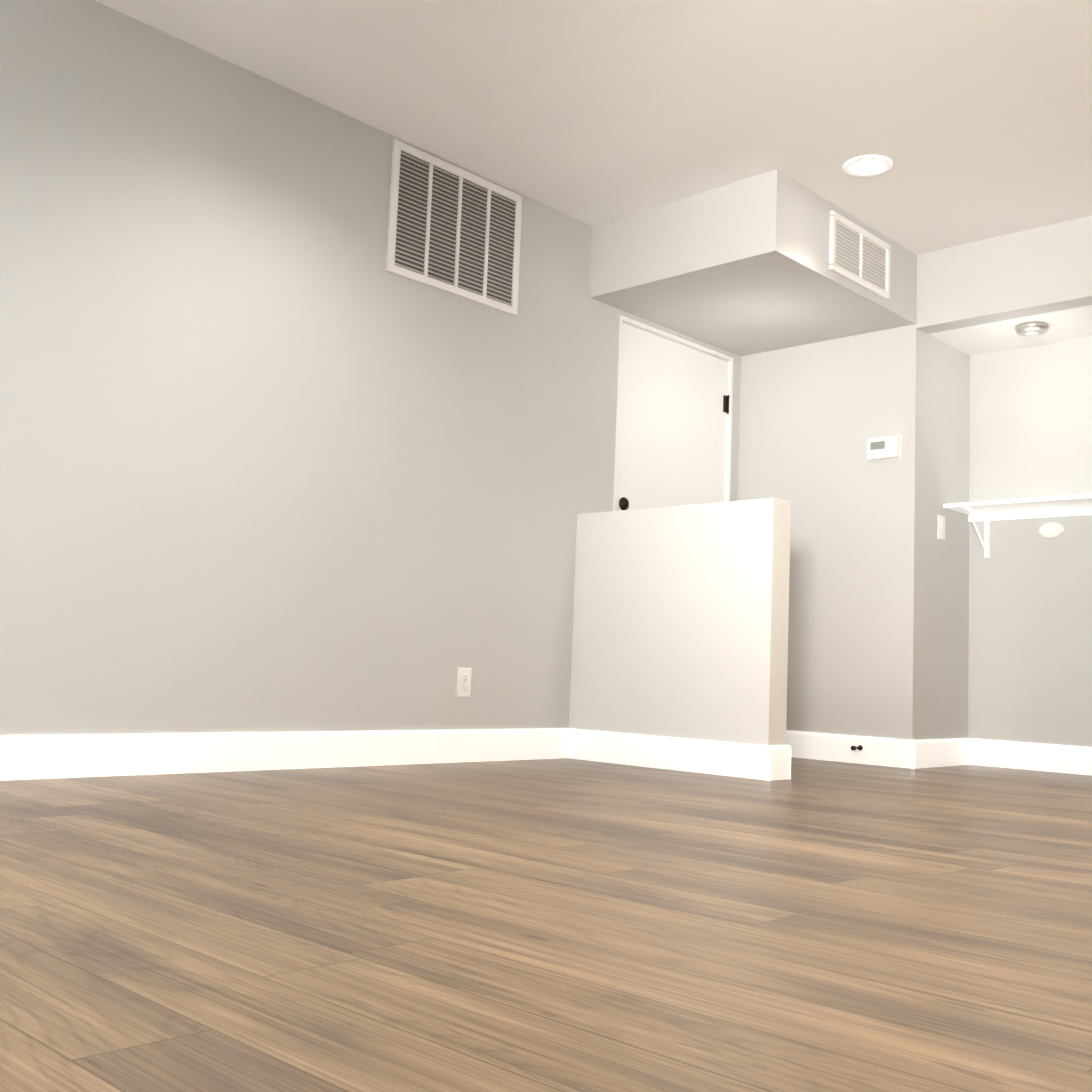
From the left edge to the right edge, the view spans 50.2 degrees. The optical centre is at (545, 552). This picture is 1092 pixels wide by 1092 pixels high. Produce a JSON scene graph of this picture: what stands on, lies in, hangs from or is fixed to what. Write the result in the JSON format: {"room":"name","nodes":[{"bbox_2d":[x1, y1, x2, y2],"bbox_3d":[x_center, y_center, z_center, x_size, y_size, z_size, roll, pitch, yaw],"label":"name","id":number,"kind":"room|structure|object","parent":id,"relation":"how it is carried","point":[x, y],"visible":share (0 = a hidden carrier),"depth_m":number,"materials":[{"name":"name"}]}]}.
{"room":"empty living room","nodes":[
{"label":"empty living room","id":0,"kind":"room"},
{"bbox_2d":[0,0,740,734],"bbox_3d":[-1.237,-0.497,3.927,0.120,2.440,6.640,-3,-8,44],"label":"wall","id":1,"kind":"structure","parent":0,"point":[282,448],"depth_m":4.07,"materials":[{"name":"grey paint"}]},
{"bbox_2d":[0,728,567,780],"bbox_3d":[-1.669,0.586,3.315,0.014,0.130,5.140,-3,-8,44],"label":"baseboard","id":2,"kind":"structure","parent":1,"relation":"attached to","point":[27,757],"depth_m":4.00,"materials":[{"name":"white wood"}]},
{"bbox_2d":[386,139,522,315],"bbox_3d":[-0.362,-1.321,4.796,0.017,0.530,0.710,-3,-8,44],"label":"air vent","id":3,"kind":"object","parent":1,"relation":"in","point":[454,230],"visible":1,"depth_m":4.77,"materials":[{"name":"white plastic"}]},
{"bbox_2d":[456,668,471,696],"bbox_3d":[-0.332,0.524,4.728,0.012,0.117,0.072,-3,-8,44],"label":"electrical outlet","id":4,"kind":"object","parent":1,"relation":"attached to","point":[463,682],"visible":1,"depth_m":4.72,"materials":[{"name":"white plastic"}]},
{"bbox_2d":[616,323,728,510],"bbox_3d":[0.627,-0.045,5.795,0.082,2.044,0.914,-3,-8,44],"label":"entry door","id":5,"kind":"structure","parent":1,"relation":"in","point":[674,403],"depth_m":5.82,"materials":[{"name":"white paint"}]},
{"bbox_2d":[613,315,733,510],"bbox_3d":[0.591,-0.051,5.816,0.120,2.074,0.938,-3,-8,44],"label":"door frame","id":6,"kind":"structure","parent":1,"relation":"attached to","point":[668,336],"depth_m":5.94,"materials":[{"name":"white paint"}]},
{"bbox_2d":[0,757,1091,1091],"bbox_3d":[2.234,0.937,4.282,4.540,0.060,12.220,-3,-8,44],"label":"floor","id":7,"kind":"structure","parent":0,"point":[578,925],"depth_m":1.74,"materials":[{"name":"laminate"}]},
{"bbox_2d":[95,0,1091,254],"bbox_3d":[0.372,-1.841,2.484,4.540,0.080,6.520,-3,-8,44],"label":"ceiling","id":8,"kind":"structure","parent":0,"point":[971,120],"depth_m":4.12,"materials":[{"name":"white paint"}]},
{"bbox_2d":[843,155,892,176],"bbox_3d":[1.286,-1.545,4.659,0.192,0.010,0.192,-3,-8,44],"label":"recessed light","id":9,"kind":"object","parent":8,"relation":"in","point":[867,165],"visible":1,"depth_m":4.65,"materials":[{"name":"white plastic"}]},
{"bbox_2d":[569,498,790,745],"bbox_3d":[0.536,0.352,4.901,1.035,1.088,0.130,-3,-8,44],"label":"wall","id":10,"kind":"structure","parent":0,"point":[680,620],"depth_m":4.79,"materials":[{"name":"paint"}]},
{"bbox_2d":[568,728,779,780],"bbox_3d":[0.489,0.821,4.795,1.019,0.130,0.034,-3,-8,44],"label":"baseboard","id":11,"kind":"structure","parent":10,"relation":"attached to","point":[751,761],"depth_m":4.73,"materials":[{"name":"white wood"}]},
{"bbox_2d":[780,740,803,779],"bbox_3d":[0.572,0.835,4.903,1.049,0.130,0.060,-3,-8,44],"label":"baseboard","id":12,"kind":"structure","parent":10,"relation":"attached to","point":[792,747],"depth_m":4.53,"materials":[{"name":"white wood"}]},
{"bbox_2d":[589,170,916,355],"bbox_3d":[0.993,-1.306,5.499,1.000,0.340,1.230,-3,-8,44],"label":"soffit","id":13,"kind":"structure","parent":0,"point":[740,268],"depth_m":5.19,"materials":[{"name":"grey paint"}]},
{"bbox_2d":[829,211,890,299],"bbox_3d":[1.403,-1.319,5.197,0.017,0.260,0.520,-3,-8,44],"label":"ceiling vent","id":14,"kind":"object","parent":13,"relation":"in","point":[859,256],"visible":1,"depth_m":5.18,"materials":[{"name":"white plastic"}]},
{"bbox_2d":[737,215,1091,739],"bbox_3d":[2.826,-0.228,4.969,4.540,2.440,0.750,-3,-8,44],"label":"wall","id":15,"kind":"structure","parent":0,"point":[814,417],"depth_m":5.65,"materials":[{"name":"grey paint"}]},
{"bbox_2d":[786,730,919,768],"bbox_3d":[1.327,0.946,5.714,1.014,0.130,0.014,-3,-8,44],"label":"baseboard","id":16,"kind":"structure","parent":15,"relation":"attached to","point":[891,752],"depth_m":5.55,"materials":[{"name":"white wood"}]},
{"bbox_2d":[851,745,862,749],"bbox_3d":[1.471,0.923,5.520,0.024,0.023,0.075,-3,-8,44],"label":"doorstop","id":17,"kind":"object","parent":16,"relation":"attached to","point":[859,747],"visible":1,"depth_m":5.51,"materials":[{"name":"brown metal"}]},
{"bbox_2d":[867,435,900,461],"bbox_3d":[1.625,-0.504,5.617,0.170,0.116,0.036,-3,-8,44],"label":"thermostat","id":18,"kind":"object","parent":15,"relation":"attached to","point":[883,448],"visible":1,"depth_m":5.60,"materials":[{"name":"white plastic"}]},
{"bbox_2d":[924,334,1091,746],"bbox_3d":[2.300,-0.015,5.507,1.020,2.080,0.600,-3,-8,44],"label":"wall","id":19,"kind":"structure","parent":0,"point":[1008,639],"depth_m":5.71,"materials":[{"name":"grey paint"}]},
{"bbox_2d":[938,515,944,539],"bbox_3d":[1.929,-0.123,5.684,0.014,0.117,0.072,-3,-8,44],"label":"light switch","id":20,"kind":"object","parent":19,"relation":"attached to","point":[941,527],"visible":1,"depth_m":5.67,"materials":[{"name":"white plastic"}]},
{"bbox_2d":[920,738,971,767],"bbox_3d":[1.894,0.956,5.582,0.014,0.130,0.540,-3,-8,44],"label":"baseboard","id":21,"kind":"structure","parent":19,"relation":"attached to","point":[955,751],"depth_m":5.60,"materials":[{"name":"white wood"}]},
{"bbox_2d":[944,494,1091,557],"bbox_3d":[2.370,-0.123,5.500,0.898,0.240,0.300,-3,-8,44],"label":"wall shelf","id":22,"kind":"object","parent":19,"relation":"attached to","point":[986,512],"visible":1,"depth_m":5.62,"materials":[{"name":"white wood"}]},
{"bbox_2d":[972,738,1091,775],"bbox_3d":[2.423,0.969,5.494,0.900,0.130,0.014,-3,-8,44],"label":"baseboard","id":23,"kind":"structure","parent":19,"relation":"attached to","point":[1069,759],"depth_m":5.58,"materials":[{"name":"white wood"}]},
{"bbox_2d":[1039,522,1063,538],"bbox_3d":[2.436,-0.108,5.626,0.116,0.080,0.026,-3,-8,44],"label":"door chime","id":24,"kind":"object","parent":19,"relation":"attached to","point":[1051,530],"visible":1,"depth_m":5.62,"materials":[{"name":"white plastic"}]},
{"bbox_2d":[929,305,1091,355],"bbox_3d":[4.769,-1.048,6.749,4.120,0.420,5.580,-3,-8,44],"label":"ceiling","id":25,"kind":"structure","parent":0,"point":[1070,324],"depth_m":5.60,"materials":[{"name":"white paint"}]},
{"bbox_2d":[1016,322,1048,335],"bbox_3d":[2.281,-1.045,5.473,0.144,0.043,0.144,-3,-8,44],"label":"recessed light","id":26,"kind":"object","parent":25,"relation":"attached to","point":[1031,328],"visible":1,"depth_m":5.43,"materials":[{"name":"silver metal"}]}
]}

